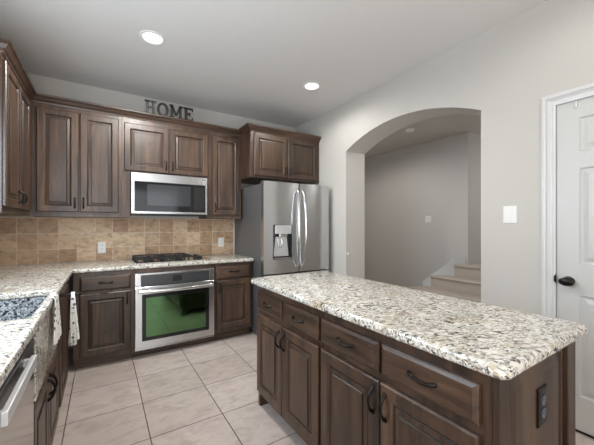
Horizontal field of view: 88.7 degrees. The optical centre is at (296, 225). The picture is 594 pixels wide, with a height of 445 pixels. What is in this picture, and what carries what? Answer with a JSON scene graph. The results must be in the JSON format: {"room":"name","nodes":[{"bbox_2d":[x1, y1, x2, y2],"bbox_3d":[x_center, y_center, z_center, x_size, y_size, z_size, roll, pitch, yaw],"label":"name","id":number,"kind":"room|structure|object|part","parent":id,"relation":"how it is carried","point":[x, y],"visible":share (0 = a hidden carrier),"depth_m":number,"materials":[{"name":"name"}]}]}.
{"room":"kitchen","nodes":[
{"label":"kitchen","id":0,"kind":"room"},
{"bbox_2d":[0,73,294,348],"bbox_3d":[-1.545,-0.104,3.730,3.544,2.762,0.160,0,0,-33],"label":"wall","id":1,"kind":"structure","parent":0,"point":[23,240],"depth_m":3.32,"materials":[{"name":"stone"}]},
{"bbox_2d":[31,102,121,217],"bbox_3d":[-2.155,-0.603,3.025,0.706,1.040,0.386,0,0,-33],"label":"upper cabinet","id":2,"kind":"object","parent":1,"relation":"attached to","point":[76,155],"visible":0.99,"depth_m":2.88,"materials":[{"name":"brown wood"}]},
{"bbox_3d":[-2.208,-0.601,2.813,0.308,0.944,0.020,0,0,-33],"label":"door","id":3,"kind":"part","parent":2,"relation":"part of","materials":[{"name":"brown wood"}]},
{"bbox_3d":[-1.934,-0.601,2.988,0.318,0.944,0.020,0,0,-33],"label":"door","id":4,"kind":"part","parent":2,"relation":"part of","materials":[{"name":"brown wood"}]},
{"bbox_2d":[98,242,105,252],"bbox_3d":[-2.099,0.237,3.275,0.074,0.122,0.009,0,0,-33],"label":"wall outlet","id":5,"kind":"object","parent":1,"relation":"attached to","point":[101,245],"visible":1,"depth_m":3.27,"materials":[{"name":"white plastic"}]},
{"bbox_2d":[121,117,210,218],"bbox_3d":[-1.472,-0.603,3.461,0.910,1.040,0.386,0,0,-33],"label":"upper cabinet","id":6,"kind":"object","parent":1,"relation":"attached to","point":[147,146],"visible":0.99,"depth_m":3.29,"materials":[{"name":"brown wood"}]},
{"bbox_3d":[-1.830,-0.315,3.245,0.076,0.466,0.300,0,0,-33],"label":"filler panel","id":7,"kind":"part","parent":6,"relation":"part of","materials":[{"name":"brown wood"}]},
{"bbox_3d":[-1.579,-0.810,3.214,0.424,0.490,0.020,0,0,-33],"label":"door","id":8,"kind":"part","parent":6,"relation":"part of","materials":[{"name":"brown wood"}]},
{"bbox_3d":[-1.403,-0.836,3.352,0.910,0.574,0.020,0,0,-33],"label":"frame","id":9,"kind":"part","parent":6,"relation":"part of","materials":[{"name":"brown wood"}]},
{"bbox_2d":[130,172,206,216],"bbox_3d":[-1.456,-0.324,3.453,0.772,0.441,0.399,0,0,-33],"label":"microwave","id":10,"kind":"object","parent":6,"relation":"attached to","point":[151,194],"visible":0.95,"depth_m":3.26,"materials":[{"name":"silver metal"}]},
{"bbox_3d":[-1.349,-0.301,3.288,0.715,0.306,0.003,0,0,-33],"label":"glass door","id":11,"kind":"part","parent":10,"relation":"part of","materials":[{"name":"black glass"}]},
{"bbox_3d":[-1.214,-0.810,3.448,0.424,0.490,0.020,0,0,-33],"label":"door","id":12,"kind":"part","parent":6,"relation":"part of","materials":[{"name":"brown wood"}]},
{"bbox_3d":[-1.119,-0.315,3.700,0.058,0.466,0.300,0,0,-33],"label":"filler panel","id":13,"kind":"part","parent":6,"relation":"part of","materials":[{"name":"brown wood"}]},
{"bbox_2d":[218,237,223,246],"bbox_3d":[-0.987,0.219,3.985,0.074,0.122,0.009,0,0,-33],"label":"wall outlet","id":14,"kind":"object","parent":1,"relation":"attached to","point":[221,239],"visible":1,"depth_m":3.98,"materials":[{"name":"white plastic"}]},
{"bbox_2d":[210,132,240,218],"bbox_3d":[-0.927,-0.603,3.809,0.380,1.040,0.386,0,0,-33],"label":"upper cabinet","id":15,"kind":"object","parent":1,"relation":"attached to","point":[225,148],"visible":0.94,"depth_m":3.67,"materials":[{"name":"brown wood"}]},
{"bbox_2d":[233,219,234,253],"bbox_3d":[-0.831,0.357,4.094,0.040,1.840,0.014,0,0,-33],"label":"trim","id":16,"kind":"structure","parent":1,"relation":"attached to","point":[233,219],"depth_m":4.08,"materials":[{"name":"grey paint"}]},
{"bbox_2d":[241,130,318,184],"bbox_3d":[-0.265,-0.858,4.072,1.006,0.570,0.656,0,0,-33],"label":"upper cabinet","id":17,"kind":"object","parent":1,"relation":"attached to","point":[264,156],"visible":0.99,"depth_m":3.78,"materials":[{"name":"brown wood"}]},
{"bbox_3d":[-0.306,-0.846,3.708,0.454,0.503,0.020,0,0,-33],"label":"door","id":18,"kind":"part","parent":17,"relation":"part of","materials":[{"name":"brown wood"}]},
{"bbox_3d":[0.087,-0.846,3.959,0.458,0.503,0.020,0,0,-33],"label":"door","id":19,"kind":"part","parent":17,"relation":"part of","materials":[{"name":"brown wood"}]},
{"bbox_2d":[0,0,547,127],"bbox_3d":[0.805,-1.535,0.340,3.853,0.100,8.505,0,0,-33],"label":"ceiling","id":20,"kind":"structure","parent":0,"point":[251,59],"depth_m":2.49,"materials":[{"name":"white paint"}]},
{"bbox_2d":[139,30,165,44],"bbox_3d":[-1.137,-1.480,2.401,0.190,0.009,0.190,0,0,-33],"label":"recessed light","id":21,"kind":"object","parent":20,"relation":"in","point":[149,36],"visible":1,"depth_m":2.40,"materials":[{"name":"white plastic"}]},
{"bbox_2d":[303,82,320,89],"bbox_3d":[0.165,-1.480,3.233,0.190,0.009,0.190,0,0,-33],"label":"recessed light","id":22,"kind":"object","parent":20,"relation":"in","point":[309,85],"visible":1,"depth_m":3.23,"materials":[{"name":"white plastic"}]},
{"bbox_2d":[52,330,593,444],"bbox_3d":[0.675,1.327,0.256,3.543,0.100,8.505,0,0,-33],"label":"floor","id":23,"kind":"structure","parent":0,"point":[206,393],"depth_m":2.19,"materials":[{"name":"tile"}]},
{"bbox_2d":[0,339,36,444],"bbox_3d":[-1.091,0.847,0.733,0.674,0.860,0.608,0,0,-33],"label":"dishwasher","id":24,"kind":"object","parent":23,"relation":"on","point":[17,391],"visible":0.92,"depth_m":0.93,"materials":[{"name":"grey metal"}]},
{"bbox_3d":[-0.845,0.840,0.890,0.027,0.675,0.604,0,0,-33],"label":"door","id":25,"kind":"part","parent":24,"relation":"part of","materials":[{"name":"silver metal"}]},
{"bbox_3d":[-0.845,0.464,0.890,0.027,0.070,0.604,0,0,-33],"label":"control panel","id":26,"kind":"part","parent":24,"relation":"part of","materials":[{"name":"grey metal"}]},
{"bbox_3d":[-0.800,0.459,0.873,0.032,0.036,0.380,0,0,-33],"label":"handle","id":27,"kind":"part","parent":24,"relation":"part of","materials":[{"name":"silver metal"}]},
{"bbox_2d":[34,346,57,444],"bbox_3d":[-1.480,0.996,1.341,0.674,0.562,0.831,0,0,-33],"label":"base cabinet","id":28,"kind":"object","parent":23,"relation":"on","point":[46,403],"visible":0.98,"depth_m":1.47,"materials":[{"name":"brown wood"}]},
{"bbox_3d":[-1.125,0.941,1.330,0.020,0.437,0.370,0,0,-33],"label":"door","id":29,"kind":"part","parent":28,"relation":"part of","materials":[{"name":"brown wood"}]},
{"bbox_3d":[-1.335,0.941,1.658,0.020,0.437,0.392,0,0,-33],"label":"door","id":30,"kind":"part","parent":28,"relation":"part of","materials":[{"name":"brown wood"}]},
{"bbox_3d":[-1.189,0.797,1.476,0.038,0.119,0.017,0,0,-33],"label":"handle","id":31,"kind":"part","parent":28,"relation":"part of","materials":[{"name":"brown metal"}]},
{"bbox_3d":[-1.224,0.797,1.530,0.038,0.119,0.017,0,0,-33],"label":"handle","id":32,"kind":"part","parent":28,"relation":"part of","materials":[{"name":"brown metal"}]},
{"bbox_2d":[57,280,68,406],"bbox_3d":[-1.967,0.847,2.071,0.640,0.860,0.919,0,0,-33],"label":"base cabinet","id":33,"kind":"object","parent":23,"relation":"on","point":[63,348],"visible":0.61,"depth_m":2.07,"materials":[{"name":"brown wood"}]},
{"bbox_3d":[-1.723,0.800,2.227,0.020,0.766,0.919,0,0,-33],"label":"frame","id":34,"kind":"part","parent":33,"relation":"part of","materials":[{"name":"brown wood"}]},
{"bbox_2d":[59,292,81,296],"bbox_3d":[-1.422,0.444,1.898,0.133,0.056,0.044,0,0,-33],"label":"towel bar","id":35,"kind":"object","parent":33,"relation":"attached to","point":[79,293],"visible":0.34,"depth_m":1.89,"materials":[{"name":"black metal"}]},
{"bbox_2d":[68,292,79,345],"bbox_3d":[-1.401,0.593,1.913,0.045,0.350,0.111,0,0,-44],"label":"towel","id":36,"kind":"object","parent":35,"relation":"hanging from","point":[74,336],"visible":1,"depth_m":1.89,"materials":[{"name":"fabric"}]},
{"bbox_2d":[73,270,131,369],"bbox_3d":[-1.906,0.847,3.003,0.446,0.860,0.692,0,0,-33],"label":"base cabinet","id":37,"kind":"object","parent":23,"relation":"on","point":[104,305],"visible":0.98,"depth_m":2.75,"materials":[{"name":"brown wood"}]},
{"bbox_3d":[-1.728,0.520,2.757,0.391,0.130,0.020,0,0,-33],"label":"drawer","id":38,"kind":"part","parent":37,"relation":"part of","materials":[{"name":"brown wood"}]},
{"bbox_3d":[-1.728,0.884,2.757,0.391,0.550,0.020,0,0,-33],"label":"door","id":39,"kind":"part","parent":37,"relation":"part of","materials":[{"name":"brown wood"}]},
{"bbox_2d":[131,264,215,357],"bbox_3d":[-1.392,0.847,3.363,0.804,0.860,0.637,0,0,-33],"label":"base cabinet","id":40,"kind":"object","parent":23,"relation":"on","point":[207,339],"visible":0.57,"depth_m":3.07,"materials":[{"name":"brown wood"}]},
{"bbox_2d":[135,268,213,351],"bbox_3d":[-1.339,0.825,3.280,0.758,0.732,0.661,0,0,-33],"label":"wall oven","id":41,"kind":"object","parent":40,"relation":"in","point":[176,306],"visible":1,"depth_m":3.04,"materials":[{"name":"grey metal"}]},
{"bbox_3d":[-1.213,0.529,3.083,0.654,0.100,0.024,0,0,-33],"label":"control panel","id":42,"kind":"part","parent":41,"relation":"part of","materials":[{"name":"grey metal"}]},
{"bbox_3d":[-1.181,0.627,3.033,0.700,0.040,0.074,0,0,-33],"label":"handle","id":43,"kind":"part","parent":41,"relation":"part of","materials":[{"name":"silver metal"}]},
{"bbox_2d":[214,261,251,340],"bbox_3d":[-0.857,0.847,3.672,0.426,0.860,0.692,0,0,-33],"label":"base cabinet","id":44,"kind":"object","parent":23,"relation":"on","point":[233,280],"visible":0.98,"depth_m":3.41,"materials":[{"name":"brown wood"}]},
{"bbox_3d":[-0.703,0.518,3.412,0.390,0.134,0.020,0,0,-33],"label":"drawer","id":45,"kind":"part","parent":44,"relation":"part of","materials":[{"name":"brown wood"}]},
{"bbox_3d":[-0.703,0.871,3.412,0.390,0.528,0.020,0,0,-33],"label":"door","id":46,"kind":"part","parent":44,"relation":"part of","materials":[{"name":"brown wood"}]},
{"bbox_2d":[235,181,328,334],"bbox_3d":[-0.187,0.390,3.907,0.912,1.775,0.963,0,0,-33],"label":"refrigerator","id":47,"kind":"object","parent":23,"relation":"on","point":[283,227],"visible":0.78,"depth_m":3.55,"materials":[{"name":"grey metal"}]},
{"bbox_3d":[-0.181,0.025,3.478,0.460,1.035,0.080,0,0,-33],"label":"door","id":48,"kind":"part","parent":47,"relation":"part of","materials":[{"name":"silver metal"}]},
{"bbox_3d":[-0.179,0.240,3.470,0.199,0.221,0.018,0,0,-33],"label":"paddle plate","id":49,"kind":"part","parent":47,"relation":"part of","materials":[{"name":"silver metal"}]},
{"bbox_3d":[-0.155,0.049,3.462,0.212,0.097,0.038,0,0,-33],"label":"dispenser panel","id":50,"kind":"part","parent":47,"relation":"part of","materials":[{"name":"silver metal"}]},
{"bbox_3d":[0.010,0.889,3.599,0.912,0.667,0.082,0,0,-33],"label":"freezer drawer","id":51,"kind":"part","parent":47,"relation":"part of","materials":[{"name":"silver metal"}]},
{"bbox_3d":[0.023,0.035,3.521,0.025,0.896,0.089,0,0,-17],"label":"handle","id":52,"kind":"part","parent":47,"relation":"part of","materials":[{"name":"silver metal"}]},
{"bbox_3d":[0.091,0.035,3.565,0.089,0.896,0.025,0,0,42],"label":"handle","id":53,"kind":"part","parent":47,"relation":"part of","materials":[{"name":"silver metal"}]},
{"bbox_3d":[0.207,0.025,3.726,0.442,1.035,0.080,0,0,-33],"label":"door","id":54,"kind":"part","parent":47,"relation":"part of","materials":[{"name":"silver metal"}]},
{"bbox_2d":[257,286,322,444],"bbox_3d":[0.160,0.847,2.002,0.655,0.860,0.749,0,0,-33],"label":"base cabinet","id":55,"kind":"object","parent":23,"relation":"on","point":[289,331],"visible":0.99,"depth_m":1.76,"materials":[{"name":"brown wood"}]},
{"bbox_3d":[-0.179,0.526,2.006,0.020,0.122,0.347,0,0,-33],"label":"drawer","id":56,"kind":"part","parent":55,"relation":"part of","materials":[{"name":"brown wood"}]},
{"bbox_3d":[-0.178,0.891,2.004,0.020,0.548,0.351,0,0,-33],"label":"door","id":57,"kind":"part","parent":55,"relation":"part of","materials":[{"name":"brown wood"}]},
{"bbox_3d":[-0.120,0.702,1.867,0.038,0.119,0.017,0,0,-33],"label":"handle","id":58,"kind":"part","parent":55,"relation":"part of","materials":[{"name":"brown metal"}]},
{"bbox_3d":[-0.085,0.702,1.813,0.038,0.119,0.017,0,0,-33],"label":"handle","id":59,"kind":"part","parent":55,"relation":"part of","materials":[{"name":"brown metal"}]},
{"bbox_3d":[-0.002,0.522,1.683,0.038,0.020,0.115,0,0,-33],"label":"handle","id":60,"kind":"part","parent":55,"relation":"part of","materials":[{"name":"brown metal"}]},
{"bbox_3d":[0.017,0.891,1.698,0.020,0.548,0.363,0,0,-33],"label":"door","id":61,"kind":"part","parent":55,"relation":"part of","materials":[{"name":"brown wood"}]},
{"bbox_3d":[0.018,0.526,1.696,0.020,0.122,0.359,0,0,-33],"label":"drawer","id":62,"kind":"part","parent":55,"relation":"part of","materials":[{"name":"brown wood"}]},
{"bbox_2d":[321,312,574,444],"bbox_3d":[0.583,0.847,1.341,0.655,0.860,0.818,0,0,-33],"label":"base cabinet","id":63,"kind":"object","parent":23,"relation":"on","point":[377,388],"visible":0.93,"depth_m":1.10,"materials":[{"name":"brown wood"}]},
{"bbox_3d":[0.208,0.522,1.354,0.038,0.020,0.115,0,0,-33],"label":"handle","id":64,"kind":"part","parent":63,"relation":"part of","materials":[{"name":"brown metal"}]},
{"bbox_3d":[0.229,0.526,1.367,0.020,0.122,0.376,0,0,-33],"label":"drawer","id":65,"kind":"part","parent":63,"relation":"part of","materials":[{"name":"brown wood"}]},
{"bbox_3d":[0.230,0.891,1.366,0.020,0.548,0.380,0,0,-33],"label":"door","id":66,"kind":"part","parent":63,"relation":"part of","materials":[{"name":"brown wood"}]},
{"bbox_3d":[0.296,0.702,1.217,0.038,0.119,0.017,0,0,-33],"label":"handle","id":67,"kind":"part","parent":63,"relation":"part of","materials":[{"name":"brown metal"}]},
{"bbox_3d":[0.330,0.702,1.163,0.038,0.119,0.017,0,0,-33],"label":"handle","id":68,"kind":"part","parent":63,"relation":"part of","materials":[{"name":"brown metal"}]},
{"bbox_3d":[0.355,0.805,1.209,0.020,0.776,0.795,0,0,-33],"label":"frame","id":69,"kind":"part","parent":63,"relation":"part of","materials":[{"name":"brown wood"}]},
{"bbox_2d":[251,271,587,379],"bbox_3d":[0.393,0.396,1.667,0.681,0.038,1.643,0,0,-33],"label":"countertop","id":70,"kind":"structure","parent":63,"relation":"on","point":[501,343],"depth_m":1.19,"materials":[{"name":"stone"}]},
{"bbox_3d":[0.415,0.522,1.030,0.038,0.020,0.115,0,0,-33],"label":"handle","id":71,"kind":"part","parent":63,"relation":"part of","materials":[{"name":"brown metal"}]},
{"bbox_3d":[0.435,0.891,1.045,0.020,0.548,0.370,0,0,-33],"label":"door","id":72,"kind":"part","parent":63,"relation":"part of","materials":[{"name":"brown wood"}]},
{"bbox_3d":[0.436,0.526,1.043,0.020,0.122,0.366,0,0,-33],"label":"drawer","id":73,"kind":"part","parent":63,"relation":"part of","materials":[{"name":"brown wood"}]},
{"bbox_3d":[0.764,0.847,0.987,0.470,0.860,0.018,0,0,-33],"label":"panel","id":74,"kind":"part","parent":63,"relation":"part of","materials":[{"name":"brown wood"}]},
{"bbox_2d":[537,384,546,428],"bbox_3d":[0.814,0.597,1.003,0.070,0.126,0.009,0,0,-33],"label":"wall outlet","id":75,"kind":"object","parent":63,"relation":"attached to","point":[542,391],"visible":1,"depth_m":0.99,"materials":[{"name":"black plastic"}]},
{"bbox_2d":[541,395,545,405],"bbox_3d":[0.816,0.576,1.001,0.033,0.033,0.003,0,0,-33],"label":"socket","id":76,"kind":"object","parent":75,"relation":"attached to","point":[543,397],"depth_m":1.00,"materials":[{"name":"black plastic"}]},
{"bbox_2d":[541,408,545,417],"bbox_3d":[0.816,0.618,1.001,0.033,0.033,0.003,0,0,-33],"label":"socket","id":77,"kind":"object","parent":75,"relation":"attached to","point":[543,410],"depth_m":1.00,"materials":[{"name":"black plastic"}]},
{"bbox_3d":[1.040,0.847,1.160,0.078,0.860,0.022,0,0,-33],"label":"corner post","id":78,"kind":"part","parent":63,"relation":"part of","materials":[{"name":"brown wood"}]},
{"bbox_3d":[-0.738,0.847,0.180,0.674,0.860,0.698,0,0,-33],"label":"base cabinet","id":79,"kind":"object","parent":23,"relation":"on","visible":0},
{"bbox_2d":[0,254,252,387],"bbox_3d":[-0.844,0.396,1.889,2.338,0.038,3.693,0,0,-33],"label":"countertop","id":80,"kind":"structure","parent":79,"relation":"on","point":[27,280],"depth_m":2.01,"materials":[{"name":"stone"}]},
{"bbox_2d":[0,296,57,401],"bbox_3d":[-1.459,0.564,1.397,0.502,0.294,0.725,0,0,-33],"label":"sink","id":81,"kind":"object","parent":80,"relation":"in","point":[13,309],"visible":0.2,"depth_m":1.57,"materials":[{"name":"stone"}]},
{"bbox_2d":[0,296,46,321],"bbox_3d":[-1.466,0.563,1.392,0.484,0.292,0.681,0,0,-33],"label":"basin","id":82,"kind":"object","parent":81,"relation":"in","point":[13,309],"depth_m":1.71,"materials":[{"name":"stone"}]},
{"bbox_2d":[49,292,61,344],"bbox_3d":[-1.265,0.488,1.589,0.038,0.245,0.223,0,0,-33],"label":"towel","id":83,"kind":"object","parent":81,"relation":"hanging from","point":[57,321],"visible":1,"depth_m":1.59,"materials":[{"name":"fabric"}]},
{"bbox_2d":[131,253,211,263],"bbox_3d":[-1.374,0.349,3.335,0.745,0.056,0.500,0,0,-33],"label":"gas cooktop","id":84,"kind":"object","parent":80,"relation":"in","point":[167,257],"visible":1,"depth_m":3.22,"materials":[{"name":"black metal"}]},
{"bbox_2d":[365,132,471,286],"bbox_3d":[2.029,-0.084,5.758,0.120,2.722,2.480,0,0,-33],"label":"wall","id":85,"kind":"structure","parent":0,"point":[404,186],"depth_m":5.43,"materials":[{"name":"grey paint"}]},
{"bbox_2d":[425,216,431,222],"bbox_3d":[2.279,-0.103,5.246,0.009,0.118,0.118,0,0,-33],"label":"light switch","id":86,"kind":"object","parent":85,"relation":"attached to","point":[428,219],"visible":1,"depth_m":5.24,"materials":[{"name":"white plastic"}]},
{"bbox_2d":[365,115,480,157],"bbox_3d":[2.442,-1.495,4.942,3.862,0.100,4.500,0,0,-33],"label":"ceiling","id":87,"kind":"structure","parent":0,"point":[432,129],"depth_m":4.67,"materials":[{"name":"grey paint"}]},
{"bbox_2d":[405,128,414,132],"bbox_3d":[1.709,-1.426,4.569,0.130,0.036,0.130,0,0,-33],"label":"smoke detector","id":88,"kind":"object","parent":87,"relation":"attached to","point":[408,130],"visible":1,"depth_m":4.53,"materials":[{"name":"white plastic"}]},
{"bbox_2d":[295,0,593,317],"bbox_3d":[2.298,-0.104,1.293,0.310,2.762,8.105,0,0,-33],"label":"wall","id":89,"kind":"structure","parent":0,"point":[501,75],"depth_m":2.27,"materials":[{"name":"grey paint"}]},
{"bbox_2d":[503,206,516,222],"bbox_3d":[1.537,-0.078,2.188,0.009,0.126,0.086,0,0,-33],"label":"light switch","id":90,"kind":"object","parent":89,"relation":"attached to","point":[509,212],"visible":1,"depth_m":2.18,"materials":[{"name":"white plastic"}]},
{"bbox_2d":[541,82,593,317],"bbox_3d":[1.883,0.213,1.632,0.025,2.129,0.929,0,0,-33],"label":"trim","id":91,"kind":"structure","parent":89,"relation":"attached to","point":[548,103],"depth_m":1.99,"materials":[{"name":"grey paint"}]},
{"bbox_2d":[557,96,593,435],"bbox_3d":[1.880,0.244,1.630,0.100,2.042,0.778,0,0,-33],"label":"door","id":92,"kind":"structure","parent":89,"relation":"in","point":[575,119],"depth_m":1.88,"materials":[{"name":"grey paint"}]},
{"bbox_3d":[1.691,0.351,1.898,0.070,0.062,0.074,0,0,-33],"label":"knob","id":93,"kind":"part","parent":92,"relation":"part of","materials":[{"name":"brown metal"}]},
{"bbox_2d":[575,429,593,438],"bbox_3d":[1.914,1.274,1.652,0.061,0.006,0.781,0,0,-33],"label":"trim","id":94,"kind":"structure","parent":89,"relation":"attached to","point":[576,430],"depth_m":1.85,"materials":[{"name":"black"}]},
{"bbox_2d":[472,133,480,263],"bbox_3d":[3.465,-0.084,5.276,1.779,2.722,0.120,0,0,-33],"label":"wall","id":95,"kind":"structure","parent":0,"point":[476,139],"depth_m":4.82,"materials":[{"name":"grey paint"}]},
{"bbox_3d":[2.338,1.327,4.817,4.172,0.100,4.400,0,0,-33],"label":"floor","id":96,"kind":"structure","parent":0,"visible":0},
{"bbox_2d":[407,258,480,302],"bbox_3d":[2.328,0.890,4.306,0.926,0.775,1.850,0,0,-33],"label":"staircase","id":97,"kind":"structure","parent":96,"relation":"on","point":[457,279],"depth_m":4.50,"materials":[{"name":"beige carpet"}]},
{"bbox_3d":[-0.713,-0.104,-0.630,0.150,2.762,8.105,0,0,-33],"label":"wall","id":98,"kind":"structure","parent":0,"visible":0},
{"bbox_2d":[0,52,30,215],"bbox_3d":[-2.245,-0.603,2.257,0.372,1.040,0.902,0,0,-33],"label":"upper cabinet","id":99,"kind":"object","parent":98,"relation":"attached to","point":[15,106],"visible":1,"depth_m":2.15,"materials":[{"name":"brown wood"}]},
{"bbox_3d":[-1.999,-0.601,2.137,0.020,0.944,0.406,0,0,-33],"label":"door","id":100,"kind":"part","parent":99,"relation":"part of","materials":[{"name":"brown wood"}]},
{"bbox_3d":[-2.058,-0.213,2.276,0.038,0.106,0.017,0,0,-33],"label":"handle","id":101,"kind":"part","parent":99,"relation":"part of","materials":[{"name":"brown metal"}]},
{"bbox_3d":[-2.215,-0.601,2.475,0.020,0.944,0.376,0,0,-33],"label":"door","id":102,"kind":"part","parent":99,"relation":"part of","materials":[{"name":"brown wood"}]},
{"bbox_3d":[-2.115,-0.213,2.363,0.038,0.106,0.017,0,0,-33],"label":"handle","id":103,"kind":"part","parent":99,"relation":"part of","materials":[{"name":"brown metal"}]},
{"bbox_2d":[0,37,320,142],"bbox_3d":[-0.984,-1.149,3.037,3.336,0.080,0.962,0,0,-33],"label":"crown molding","id":104,"kind":"structure","parent":99,"relation":"attached to","point":[7,49],"depth_m":3.05,"materials":[{"name":"brown wood"}]},
{"bbox_2d":[144,99,155,113],"bbox_3d":[-1.549,-1.254,3.225,0.114,0.146,0.016,0,0,-33],"label":"decorative piece","id":105,"kind":"object","parent":104,"relation":"on","point":[146,100],"visible":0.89,"depth_m":3.22,"materials":[{"name":"grey metal"}]},
{"bbox_2d":[157,103,168,115],"bbox_3d":[-1.447,-1.254,3.291,0.118,0.146,0.016,0,0,-33],"label":"decorative piece","id":106,"kind":"object","parent":104,"relation":"on","point":[159,104],"visible":0.97,"depth_m":3.29,"materials":[{"name":"black metal"}]},
{"bbox_2d":[169,104,182,118],"bbox_3d":[-1.332,-1.254,3.364,0.138,0.146,0.016,0,0,-33],"label":"decorative piece","id":107,"kind":"object","parent":104,"relation":"on","point":[180,108],"visible":0.91,"depth_m":3.36,"materials":[{"name":"black metal"}]},
{"bbox_2d":[183,107,192,120],"bbox_3d":[-1.223,-1.254,3.434,0.105,0.146,0.016,0,0,-33],"label":"decorative piece","id":108,"kind":"object","parent":104,"relation":"on","point":[185,108],"visible":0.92,"depth_m":3.42,"materials":[{"name":"black metal"}]}
]}

